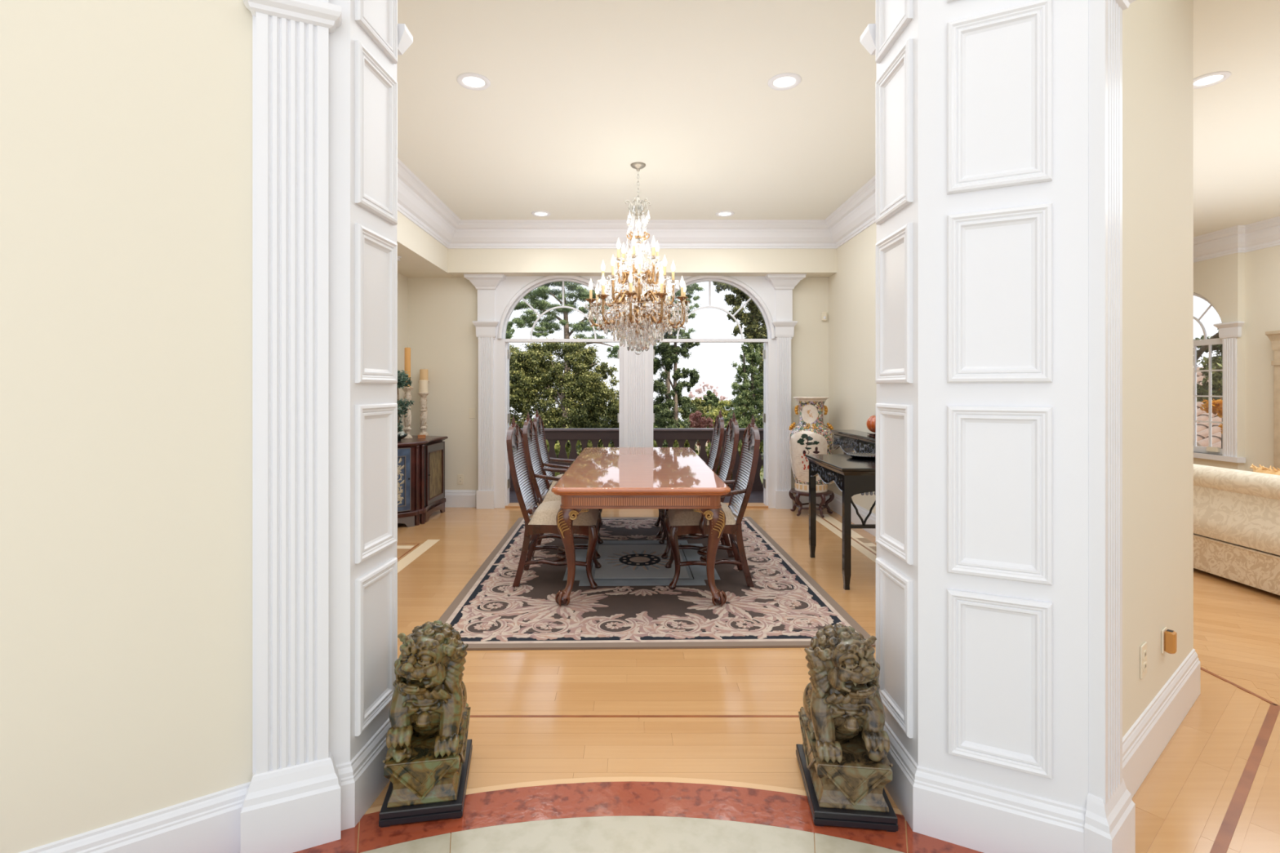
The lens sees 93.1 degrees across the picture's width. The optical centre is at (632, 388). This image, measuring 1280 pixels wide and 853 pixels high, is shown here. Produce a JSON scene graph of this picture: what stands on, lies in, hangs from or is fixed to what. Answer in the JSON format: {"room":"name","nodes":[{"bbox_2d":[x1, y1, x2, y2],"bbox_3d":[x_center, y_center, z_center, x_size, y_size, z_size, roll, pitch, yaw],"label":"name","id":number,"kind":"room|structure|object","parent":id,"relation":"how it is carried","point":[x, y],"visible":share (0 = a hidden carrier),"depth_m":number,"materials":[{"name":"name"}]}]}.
{"room":"entrance foyer","nodes":[
{"label":"entrance foyer","id":0,"kind":"room"},
{"bbox_2d":[0,0,252,852],"bbox_3d":[-2.636,-0.855,1.618,3.211,4.450,1.358,0,0,-34],"label":"wall","id":1,"kind":"structure","parent":0,"point":[126,126],"depth_m":1.65,"materials":[{"name":"beige paint"}]},
{"bbox_2d":[18,782,250,852],"bbox_3d":[-2.346,1.271,0.982,2.980,0.198,0.022,0,0,-34],"label":"baseboard","id":2,"kind":"structure","parent":1,"relation":"attached to","point":[211,823],"depth_m":1.70,"materials":[{"name":"white paint"}]},
{"bbox_2d":[240,0,413,852],"bbox_3d":[-1.018,-0.855,2.019,0.364,4.450,0.582,0,0,0],"label":"pilaster","id":3,"kind":"structure","parent":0,"point":[325,83],"depth_m":1.84,"materials":[{"name":"white paint"}]},
{"bbox_2d":[396,210,455,432],"bbox_3d":[-2.400,-0.225,4.695,0.700,3.190,4.950,0,0,0],"label":"wall","id":4,"kind":"structure","parent":0,"point":[422,255],"depth_m":6.39,"materials":[{"name":"beige paint"}]},
{"bbox_2d":[408,248,836,506],"bbox_3d":[-0.110,-0.225,6.950,5.280,3.190,0.440,0,0,0],"label":"wall","id":5,"kind":"structure","parent":0,"point":[442,340],"depth_m":7.02,"materials":[{"name":"beige paint"}]},
{"bbox_2d":[444,489,475,507],"bbox_3d":[-2.205,1.271,7.009,0.790,0.198,0.022,0,0,0],"label":"baseboard","id":6,"kind":"structure","parent":5,"relation":"attached to","point":[454,498],"depth_m":7.00,"materials":[{"name":"white paint"}]},
{"bbox_2d":[457,474,463,484],"bbox_3d":[-1.990,1.050,7.016,0.072,0.116,0.009,0,0,0],"label":"wall outlet","id":7,"kind":"object","parent":5,"relation":"attached to","point":[460,477],"visible":1,"depth_m":7.01,"materials":[{"name":"beige plastic"}]},
{"bbox_2d":[469,408,475,417],"bbox_3d":[-1.855,0.285,7.015,0.072,0.116,0.010,0,0,0],"label":"light switch","id":8,"kind":"object","parent":5,"relation":"attached to","point":[472,411],"visible":1,"depth_m":7.01,"materials":[{"name":"beige plastic"}]},
{"bbox_2d":[463,274,806,508],"bbox_3d":[0.028,0.026,6.973,3.855,2.688,0.335,0,0,0],"label":"window frame","id":9,"kind":"structure","parent":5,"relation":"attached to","point":[497,294],"depth_m":6.95,"materials":[{"name":"white paint"}]},
{"bbox_2d":[502,279,613,338],"bbox_3d":[-0.802,-0.920,7.025,1.390,0.695,0.040,0,0,0],"label":"window","id":10,"kind":"structure","parent":9,"relation":"attached to","point":[526,293],"depth_m":7.01,"materials":[{"name":"white paint"}]},
{"bbox_2d":[505,342,620,508],"bbox_3d":[-1.099,0.419,7.085,1.926,1.912,0.270,0,0,0],"label":"door","id":11,"kind":"structure","parent":9,"relation":"attached to","point":[508,505],"depth_m":6.99,"materials":[{"name":"white paint"}]},
{"bbox_2d":[651,342,768,508],"bbox_3d":[1.190,0.419,7.085,1.935,1.912,0.270,0,0,0],"label":"door","id":12,"kind":"structure","parent":9,"relation":"attached to","point":[750,505],"depth_m":6.99,"materials":[{"name":"white paint"}]},
{"bbox_2d":[650,279,769,338],"bbox_3d":[0.896,-0.920,7.025,1.390,0.695,0.040,0,0,0],"label":"window","id":13,"kind":"structure","parent":9,"relation":"attached to","point":[709,281],"depth_m":7.01,"materials":[{"name":"white paint"}]},
{"bbox_2d":[397,158,875,248],"bbox_3d":[0.110,-1.688,4.490,4.320,0.265,4.480,0,0,0],"label":"crown molding","id":14,"kind":"structure","parent":5,"relation":"attached to","point":[416,202],"depth_m":6.58,"materials":[{"name":"white paint"}]},
{"bbox_2d":[793,404,799,415],"bbox_3d":[1.900,0.250,7.015,0.072,0.116,0.010,0,0,0],"label":"light switch","id":15,"kind":"object","parent":5,"relation":"attached to","point":[794,406],"visible":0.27,"depth_m":7.01,"materials":[{"name":"beige plastic"}]},
{"bbox_2d":[796,495,826,507],"bbox_3d":[2.085,1.271,7.009,0.370,0.198,0.022,0,0,0],"label":"baseboard","id":16,"kind":"structure","parent":5,"relation":"attached to","point":[803,500],"depth_m":7.00,"materials":[{"name":"white paint"}]},
{"bbox_2d":[821,311,826,320],"bbox_3d":[2.215,-0.832,6.998,0.060,0.100,0.043,0,0,0],"label":"sensor","id":17,"kind":"object","parent":5,"relation":"attached to","point":[824,315],"visible":1,"depth_m":6.99,"materials":[{"name":"beige plastic"}]},
{"bbox_2d":[293,506,1279,852],"bbox_3d":[2.300,1.419,2.025,12.600,0.103,10.450,0,0,0],"label":"floor","id":18,"kind":"structure","parent":0,"point":[687,750],"depth_m":2.35,"materials":[{"name":"brown wood"}]},
{"bbox_2d":[397,435,448,527],"bbox_3d":[-2.323,0.951,6.294,0.520,0.838,1.292,0,0,0],"label":"sideboard","id":19,"kind":"object","parent":18,"relation":"on","point":[420,461],"visible":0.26,"depth_m":6.14,"materials":[{"name":"brown wood"}]},
{"bbox_2d":[396,369,414,441],"bbox_3d":[-2.381,0.166,6.163,0.301,0.732,0.284,0,0,44],"label":"topiary plant","id":20,"kind":"object","parent":19,"relation":"on","point":[402,377],"visible":0.49,"depth_m":6.15,"materials":[{"name":"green plant"}]},
{"bbox_2d":[402,386,413,439],"bbox_3d":[-2.399,0.257,6.470,0.121,0.550,0.120,0,0,0],"label":"candlestick","id":21,"kind":"object","parent":19,"relation":"on","point":[407,420],"visible":0.86,"depth_m":6.44,"materials":[{"name":"brown wood"}]},
{"bbox_2d":[404,346,410,386],"bbox_3d":[-2.400,-0.231,6.470,0.062,0.426,0.062,0,0,0],"label":"pillar candle","id":22,"kind":"object","parent":21,"relation":"on","point":[407,350],"visible":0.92,"depth_m":6.44,"materials":[{"name":"brown wax"}]},
{"bbox_2d":[417,435,426,438],"bbox_3d":[-2.260,0.514,6.500,0.084,0.036,0.064,0,0,-20],"label":"wooden box","id":23,"kind":"object","parent":19,"relation":"on","point":[419,436],"visible":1,"depth_m":6.47,"materials":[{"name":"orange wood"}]},
{"bbox_2d":[417,392,429,436],"bbox_3d":[-2.345,0.287,6.800,0.124,0.490,0.124,0,0,0],"label":"candlestick","id":24,"kind":"object","parent":19,"relation":"on","point":[423,401],"visible":0.96,"depth_m":6.77,"materials":[{"name":"brown wood"}]},
{"bbox_2d":[418,380,427,392],"bbox_3d":[-2.345,-0.030,6.800,0.098,0.144,0.098,0,0,0],"label":"pillar candle","id":25,"kind":"object","parent":24,"relation":"on","point":[423,384],"visible":1,"depth_m":6.76,"materials":[{"name":"beige wax"}]},
{"bbox_2d":[420,381,429,434],"bbox_3d":[-2.384,0.222,6.935,0.121,0.620,0.120,0,0,0],"label":"candlestick","id":26,"kind":"object","parent":19,"relation":"on","point":[428,381],"visible":0.12,"depth_m":6.93,"materials":[{"name":"brown wood"}]},
{"bbox_2d":[419,368,428,381],"bbox_3d":[-2.385,-0.159,6.935,0.092,0.141,0.092,0,0,0],"label":"pillar candle","id":27,"kind":"object","parent":26,"relation":"on","point":[424,373],"visible":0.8,"depth_m":6.89,"materials":[{"name":"brown wax"}]},
{"bbox_2d":[378,620,472,827],"bbox_3d":[-0.695,1.082,2.092,0.256,0.570,0.380,0,0,-10],"label":"lion statue","id":28,"kind":"object","parent":18,"relation":"on","point":[427,762],"visible":1,"depth_m":1.95,"materials":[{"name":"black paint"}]},
{"bbox_2d":[438,516,875,650],"bbox_3d":[0.058,1.359,4.800,2.444,0.019,3.220,0,0,-1],"label":"rug","id":29,"kind":"object","parent":18,"relation":"on","point":[633,606],"visible":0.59,"depth_m":3.86,"materials":[{"name":"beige fabric"}]},
{"bbox_2d":[506,416,601,589],"bbox_3d":[-0.550,0.771,4.345,0.638,1.160,0.535,0,0,0],"label":"dining chair","id":30,"kind":"object","parent":29,"relation":"on","point":[543,520],"visible":0.91,"depth_m":4.14,"materials":[{"name":"brown wood"}]},
{"bbox_2d":[528,500,599,526],"bbox_3d":[-0.480,0.875,4.345,0.465,0.107,0.506,0,0,0],"label":"seat cushion","id":31,"kind":"object","parent":30,"relation":"on","point":[544,514],"depth_m":4.15,"materials":[{"name":"beige fabric"}]},
{"bbox_2d":[522,413,603,559],"bbox_3d":[-0.570,0.771,5.070,0.638,1.160,0.545,0,0,0],"label":"dining chair","id":32,"kind":"object","parent":29,"relation":"on","point":[529,432],"visible":0.51,"depth_m":4.95,"materials":[{"name":"brown wood"}]},
{"bbox_2d":[542,487,560,502],"bbox_3d":[-0.500,0.875,5.070,0.465,0.107,0.506,0,0,0],"label":"seat cushion","id":33,"kind":"object","parent":32,"relation":"on","point":[548,495],"depth_m":4.88,"materials":[{"name":"beige fabric"}]},
{"bbox_2d":[533,409,603,536],"bbox_3d":[-0.610,0.771,5.800,0.638,1.160,0.545,0,0,0],"label":"dining chair","id":34,"kind":"object","parent":29,"relation":"on","point":[538,422],"visible":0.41,"depth_m":5.80,"materials":[{"name":"brown wood"}]},
{"bbox_2d":[549,474,563,488],"bbox_3d":[-0.540,0.875,5.800,0.465,0.107,0.506,0,0,0],"label":"seat cushion","id":35,"kind":"object","parent":34,"relation":"on","point":[553,482],"depth_m":5.66,"materials":[{"name":"beige fabric"}]},
{"bbox_2d":[605,550,673,570],"bbox_3d":[0.058,1.355,4.800,0.560,0.002,0.552,0,0,-41],"label":"medallion","id":36,"kind":"object","parent":29,"relation":"on","point":[615,560],"depth_m":4.77,"materials":[{"name":"fabric"}]},
{"bbox_2d":[551,447,730,606],"bbox_3d":[0.053,0.979,4.995,1.114,0.743,2.590,0,0,0],"label":"dining table","id":37,"kind":"object","parent":29,"relation":"on","point":[599,477],"visible":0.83,"depth_m":3.79,"materials":[{"name":"brown wood"}]},
{"bbox_2d":[653,408,724,537],"bbox_3d":[0.530,0.771,5.750,0.638,1.160,0.535,0,0,0],"label":"dining chair","id":38,"kind":"object","parent":29,"relation":"on","point":[718,428],"visible":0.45,"depth_m":5.71,"materials":[{"name":"brown wood"}]},
{"bbox_2d":[658,413,738,559],"bbox_3d":[0.545,0.771,5.070,0.638,1.160,0.535,0,0,0],"label":"dining chair","id":39,"kind":"object","parent":29,"relation":"on","point":[732,428],"visible":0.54,"depth_m":4.87,"materials":[{"name":"brown wood"}]},
{"bbox_2d":[664,415,759,589],"bbox_3d":[0.560,0.771,4.345,0.638,1.160,0.545,0,0,0],"label":"dining chair","id":40,"kind":"object","parent":29,"relation":"on","point":[677,522],"visible":0.84,"depth_m":4.14,"materials":[{"name":"brown wood"}]},
{"bbox_2d":[666,502,736,526],"bbox_3d":[0.490,0.875,4.345,0.465,0.107,0.506,0,0,0],"label":"seat cushion","id":41,"kind":"object","parent":40,"relation":"on","point":[677,517],"depth_m":4.14,"materials":[{"name":"beige fabric"}]},
{"bbox_2d":[788,488,834,517],"bbox_3d":[1.966,1.239,6.619,0.476,0.254,0.483,0,0,0],"label":"stand","id":42,"kind":"object","parent":18,"relation":"on","point":[798,504],"visible":0.76,"depth_m":6.50,"materials":[{"name":"brown wood"}]},
{"bbox_2d":[788,396,833,493],"bbox_3d":[1.950,0.601,6.619,0.470,1.022,0.471,0,0,0],"label":"floor vase","id":43,"kind":"object","parent":42,"relation":"on","point":[811,436],"visible":0.93,"depth_m":6.48,"materials":[{"name":"beige ceramic"}]},
{"bbox_2d":[804,454,875,590],"bbox_3d":[1.750,0.954,4.535,0.672,0.832,0.882,0,0,0],"label":"console table","id":44,"kind":"object","parent":18,"relation":"on","point":[852,476],"visible":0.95,"depth_m":4.15,"materials":[{"name":"black paint"}]},
{"bbox_2d":[831,429,875,454],"bbox_3d":[2.138,0.894,5.585,0.233,0.952,1.198,0,0,0],"label":"console table","id":45,"kind":"object","parent":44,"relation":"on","point":[849,440],"visible":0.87,"depth_m":5.64,"materials":[{"name":"black paint"}]},
{"bbox_2d":[866,432,875,437],"bbox_3d":[2.145,0.403,5.280,0.156,0.028,0.156,0,0,0],"label":"stand","id":46,"kind":"object","parent":45,"relation":"on","point":[870,434],"visible":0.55,"depth_m":5.26,"materials":[{"name":"brown wood"}]},
{"bbox_2d":[866,414,875,432],"bbox_3d":[2.142,0.285,5.280,0.213,0.202,0.217,0,0,0],"label":"decorative ball","id":47,"kind":"object","parent":46,"relation":"on","point":[871,421],"visible":0.4,"depth_m":5.24,"materials":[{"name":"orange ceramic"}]},
{"bbox_2d":[846,452,875,459],"bbox_3d":[1.820,0.522,4.720,0.292,0.029,0.290,0,0,0],"label":"tray","id":48,"kind":"object","parent":44,"relation":"on","point":[871,455],"visible":0.7,"depth_m":4.78,"materials":[{"name":"black paint"}]},
{"bbox_2d":[795,622,897,831],"bbox_3d":[0.711,1.081,2.067,0.256,0.573,0.380,0,0,6],"label":"lion statue","id":49,"kind":"object","parent":18,"relation":"on","point":[844,765],"visible":1,"depth_m":1.93,"materials":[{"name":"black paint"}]},
{"bbox_2d":[1193,463,1279,595],"bbox_3d":[4.603,0.970,3.500,0.935,0.800,3.300,0,0,0],"label":"sofa","id":50,"kind":"object","parent":18,"relation":"on","point":[1237,513],"visible":0.48,"depth_m":4.18,"materials":[{"name":"beige fabric"}]},
{"bbox_2d":[1249,463,1279,475],"bbox_3d":[4.433,0.717,4.054,0.172,0.375,0.521,0,0,0],"label":"cushion","id":51,"kind":"object","parent":50,"relation":"on","point":[1262,469],"visible":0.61,"depth_m":4.19,"materials":[{"name":"fabric"}]},
{"bbox_2d":[1265,329,1279,470],"bbox_3d":[6.916,0.375,5.396,0.158,1.990,2.312,0,0,0],"label":"fireplace","id":52,"kind":"object","parent":18,"relation":"on","point":[1273,335],"visible":0.69,"depth_m":6.48,"materials":[{"name":"stone"}]},
{"bbox_2d":[1265,329,1279,350],"bbox_3d":[6.916,-0.515,5.396,0.158,0.210,2.312,0,0,0],"label":"mantel shelf","id":53,"kind":"object","parent":52,"relation":"attached to","point":[1273,335],"depth_m":6.47,"materials":[{"name":"stone"}]},
{"bbox_2d":[396,0,1279,236],"bbox_3d":[2.925,-1.870,4.750,11.350,0.100,5.000,0,0,0],"label":"ceiling","id":54,"kind":"structure","parent":0,"point":[580,92],"depth_m":3.94,"materials":[{"name":"white paint"}]},
{"bbox_2d":[456,72,490,90],"bbox_3d":[-0.940,-1.817,3.590,0.196,0.010,0.196,0,0,0],"label":"recessed light","id":55,"kind":"object","parent":54,"relation":"in","point":[476,82],"visible":1,"depth_m":3.58,"materials":[{"name":"white paint"}]},
{"bbox_2d":[531,210,550,217],"bbox_3d":[-0.950,-1.817,6.300,0.196,0.010,0.196,0,0,0],"label":"recessed light","id":56,"kind":"object","parent":54,"relation":"in","point":[538,213],"visible":1,"depth_m":6.29,"materials":[{"name":"white paint"}]},
{"bbox_2d":[584,162,690,355],"bbox_3d":[0.046,-1.047,4.930,0.867,1.546,0.830,0,0,26],"label":"chandelier","id":57,"kind":"object","parent":54,"relation":"hanging from","point":[642,325],"visible":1,"depth_m":4.83,"materials":[{"name":"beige metal"}]},
{"bbox_2d":[635,239,643,269],"bbox_3d":[0.046,-1.085,4.930,0.082,0.250,0.082,0,0,21],"label":"crystal vase","id":58,"kind":"object","parent":57,"relation":"on","point":[637,249],"depth_m":4.91,"materials":[{"name":"clear glass"}]},
{"bbox_2d":[715,210,734,217],"bbox_3d":[0.960,-1.817,6.300,0.196,0.010,0.196,0,0,0],"label":"recessed light","id":59,"kind":"object","parent":54,"relation":"in","point":[724,213],"visible":1,"depth_m":6.29,"materials":[{"name":"white paint"}]},
{"bbox_2d":[767,72,801,90],"bbox_3d":[0.900,-1.817,3.590,0.196,0.010,0.196,0,0,0],"label":"recessed light","id":60,"kind":"object","parent":54,"relation":"in","point":[786,81],"visible":1,"depth_m":3.58,"materials":[{"name":"white paint"}]},
{"bbox_2d":[1193,71,1231,88],"bbox_3d":[3.390,-1.817,3.570,0.196,0.010,0.196,0,0,0],"label":"recessed light","id":61,"kind":"object","parent":54,"relation":"in","point":[1215,77],"visible":0.82,"depth_m":3.55,"materials":[{"name":"white paint"}]},
{"bbox_2d":[828,222,876,514],"bbox_3d":[2.400,-0.225,5.060,0.260,3.190,4.220,0,0,0],"label":"wall","id":62,"kind":"structure","parent":0,"point":[852,385],"depth_m":6.23,"materials":[{"name":"beige paint"}]},
{"bbox_2d":[826,493,875,537],"bbox_3d":[2.259,1.271,4.860,0.022,0.198,4.320,0,0,0],"label":"baseboard","id":63,"kind":"structure","parent":62,"relation":"attached to","point":[836,504],"depth_m":6.12,"materials":[{"name":"white paint"}]},
{"bbox_2d":[860,0,1135,852],"bbox_3d":[1.170,-0.855,1.964,0.608,4.450,0.692,0,0,0],"label":"paneled column","id":64,"kind":"structure","parent":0,"point":[999,122],"depth_m":1.78,"materials":[{"name":"white paint"}]},
{"bbox_2d":[1122,0,1193,737],"bbox_3d":[1.865,-0.855,2.444,1.733,4.450,0.369,0,0,-38],"label":"wall","id":65,"kind":"structure","parent":0,"point":[1157,35],"depth_m":2.31,"materials":[{"name":"beige paint"}]},
{"bbox_2d":[1139,641,1146,679],"bbox_3d":[1.846,0.980,2.187,0.072,0.116,0.009,0,0,-38],"label":"wall outlet","id":66,"kind":"object","parent":65,"relation":"attached to","point":[1143,649],"visible":1,"depth_m":2.17,"materials":[{"name":"beige plastic"}]},
{"bbox_2d":[1143,649,1146,659],"bbox_3d":[1.847,0.959,2.185,0.032,0.026,0.003,0,0,-38],"label":"socket","id":67,"kind":"object","parent":66,"relation":"attached to","point":[1145,651],"depth_m":2.19,"materials":[{"name":"beige plastic"}]},
{"bbox_2d":[1143,661,1146,671],"bbox_3d":[1.847,1.001,2.185,0.032,0.026,0.003,0,0,-38],"label":"socket","id":68,"kind":"object","parent":66,"relation":"attached to","point":[1145,664],"depth_m":2.18,"materials":[{"name":"beige plastic"}]},
{"bbox_2d":[1122,648,1199,799],"bbox_3d":[2.400,1.271,4.263,0.999,0.198,5.399,0,0,13],"label":"baseboard","id":69,"kind":"structure","parent":65,"relation":"attached to","point":[1144,743],"depth_m":2.27,"materials":[{"name":"white paint"}]},
{"bbox_2d":[1161,626,1177,653],"bbox_3d":[2.096,0.987,2.367,0.060,0.090,0.038,0,0,-38],"label":"night light","id":70,"kind":"object","parent":65,"relation":"attached to","point":[1169,637],"visible":1,"depth_m":2.35,"materials":[{"name":"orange plastic"}]},
{"bbox_2d":[1193,244,1279,471],"bbox_3d":[7.060,-0.225,3.950,0.280,3.190,11.100,0,0,0],"label":"wall","id":71,"kind":"structure","parent":0,"point":[1245,286],"depth_m":6.87,"materials":[{"name":"beige paint"}]},
{"bbox_2d":[1193,292,1245,462],"bbox_3d":[6.933,-0.189,7.683,0.155,2.063,1.635,0,0,0],"label":"window","id":72,"kind":"structure","parent":71,"relation":"in","point":[1228,332],"depth_m":7.06,"materials":[{"name":"white paint"}]},
{"bbox_2d":[1193,216,1279,262],"bbox_3d":[6.870,-1.688,3.950,0.260,0.265,11.100,0,0,0],"label":"crown molding","id":73,"kind":"structure","parent":71,"relation":"attached to","point":[1265,233],"depth_m":6.87,"materials":[{"name":"white paint"}]},
{"bbox_3d":[2.500,3.740,7.235,13.000,4.460,0.130,0,0,0],"label":"wall","id":74,"kind":"structure","parent":0,"visible":0},
{"bbox_2d":[509,491,763,502],"bbox_3d":[0.100,1.465,7.895,6.800,0.090,1.450,0,0,0],"label":"deck","id":75,"kind":"object","parent":74,"relation":"on","point":[755,496],"depth_m":7.85,"materials":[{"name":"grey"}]},
{"bbox_2d":[509,428,763,491],"bbox_3d":[0.100,0.945,8.430,6.820,0.950,0.160,0,0,0],"label":"balcony railing","id":76,"kind":"object","parent":75,"relation":"on","point":[552,435],"visible":0.09,"depth_m":8.40,"materials":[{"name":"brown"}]},
{"label":"outside","id":77,"kind":"structure","parent":0,"visible":0},
{"bbox_2d":[653,423,763,483],"bbox_3d":[0.000,6.075,57.400,140.000,1.208,100.000,0,0,0],"label":"ground","id":78,"kind":"structure","parent":77,"point":[762,455],"depth_m":43.07,"materials":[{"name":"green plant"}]},
{"bbox_2d":[505,324,520,354],"bbox_3d":[-5.469,1.659,24.125,1.495,8.624,1.872,0,0,-44],"label":"pine tree","id":79,"kind":"object","parent":78,"relation":"on","point":[509,332],"visible":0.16,"depth_m":23.91,"materials":[{"name":"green plant"}]},
{"bbox_2d":[507,281,618,423],"bbox_3d":[-2.329,0.440,21.017,4.289,11.063,1.740,0,0,4],"label":"pine tree","id":80,"kind":"object","parent":78,"relation":"on","point":[548,323],"visible":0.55,"depth_m":20.86,"materials":[{"name":"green plant"}]},
{"bbox_2d":[509,333,618,451],"bbox_3d":[-1.710,2.355,14.126,4.544,7.236,1.699,0,0,3],"label":"oak tree","id":81,"kind":"object","parent":78,"relation":"on","point":[531,373],"visible":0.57,"depth_m":13.79,"materials":[{"name":"green plant"}]},
{"bbox_2d":[512,424,742,481],"bbox_3d":[-0.623,3.265,9.674,4.972,5.410,1.076,0,0,-1],"label":"hedge","id":82,"kind":"object","parent":78,"relation":"on","point":[557,447],"visible":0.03,"depth_m":9.59,"materials":[{"name":"green plant"}]},
{"bbox_2d":[515,413,763,453],"bbox_3d":[7.381,4.141,51.934,74.937,5.610,5.785,0,0,0],"label":"hedge","id":83,"kind":"object","parent":78,"relation":"on","point":[655,425],"visible":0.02,"depth_m":51.66,"materials":[{"name":"green plant"}]},
{"bbox_2d":[653,308,700,447],"bbox_3d":[0.922,1.923,15.591,1.680,8.096,1.250,0,0,11],"label":"pine tree","id":84,"kind":"object","parent":78,"relation":"on","point":[669,418],"visible":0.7,"depth_m":15.43,"materials":[{"name":"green plant"}]},
{"bbox_2d":[665,283,704,447],"bbox_3d":[1.942,0.545,25.937,2.027,10.851,1.657,0,0,-40],"label":"pine tree","id":85,"kind":"object","parent":78,"relation":"on","point":[690,290],"visible":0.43,"depth_m":25.91,"materials":[{"name":"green plant"}]},
{"bbox_2d":[678,396,716,452],"bbox_3d":[3.641,3.203,32.185,2.583,5.534,1.716,0,0,0],"label":"round tree","id":86,"kind":"object","parent":78,"relation":"on","point":[704,410],"visible":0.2,"depth_m":31.90,"materials":[{"name":"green plant"}]},
{"bbox_2d":[688,409,713,446],"bbox_3d":[2.121,3.345,20.539,1.221,5.251,0.798,0,0,-20],"label":"shrub","id":87,"kind":"object","parent":78,"relation":"on","point":[700,423],"visible":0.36,"depth_m":20.40,"materials":[{"name":"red plant"}]},
{"bbox_2d":[695,426,707,454],"bbox_3d":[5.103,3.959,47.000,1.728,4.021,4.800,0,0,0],"label":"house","id":88,"kind":"structure","parent":78,"relation":"on","point":[706,444],"depth_m":45.00,"materials":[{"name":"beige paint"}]},
{"bbox_2d":[688,381,729,402],"bbox_3d":[8.643,2.550,70.191,5.452,6.840,2.794,0,0,0],"label":"bare tree","id":89,"kind":"object","parent":78,"relation":"on","point":[700,389],"visible":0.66,"depth_m":69.95,"materials":[{"name":"pink plant"}]},
{"bbox_2d":[701,389,724,447],"bbox_3d":[5.398,3.008,41.998,1.962,5.923,1.109,0,0,0],"label":"round tree","id":90,"kind":"object","parent":78,"relation":"on","point":[711,398],"visible":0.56,"depth_m":41.92,"materials":[{"name":"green plant"}]},
{"bbox_2d":[695,394,763,484],"bbox_3d":[3.874,2.975,24.054,4.594,5.990,1.985,0,0,0],"label":"round tree","id":91,"kind":"object","parent":78,"relation":"on","point":[713,413],"visible":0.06,"depth_m":23.90,"materials":[{"name":"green plant"}]},
{"bbox_2d":[711,281,767,422],"bbox_3d":[2.278,1.660,11.079,1.496,8.624,1.341,0,0,38],"label":"oak tree","id":92,"kind":"object","parent":78,"relation":"on","point":[753,318],"visible":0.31,"depth_m":10.91,"materials":[{"name":"green plant"}]},
{"bbox_2d":[723,324,763,467],"bbox_3d":[3.718,1.790,18.910,2.362,8.360,1.536,0,0,0],"label":"conifer tree","id":93,"kind":"object","parent":78,"relation":"on","point":[748,390],"visible":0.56,"depth_m":18.90,"materials":[{"name":"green plant"}]},
{"bbox_2d":[1193,292,1222,446],"bbox_3d":[9.752,1.638,10.303,2.664,8.671,3.725,0,0,0],"label":"tree","id":94,"kind":"object","parent":78,"relation":"on","point":[1217,361],"visible":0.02,"depth_m":9.73,"materials":[{"name":"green plant"}]},
{"bbox_2d":[1196,367,1222,448],"bbox_3d":[16.179,2.664,14.995,9.641,6.612,11.210,0,0,0],"label":"tiled roof","id":95,"kind":"structure","parent":78,"relation":"on","point":[1202,428],"depth_m":14.05,"materials":[{"name":"beige paint"}]},
{"bbox_2d":[1200,390,1222,448],"bbox_3d":[11.618,2.944,11.885,0.726,6.053,1.665,0,0,30],"label":"tree","id":96,"kind":"object","parent":78,"relation":"on","point":[1217,405],"visible":0.1,"depth_m":11.86,"materials":[{"name":"orange plant"}]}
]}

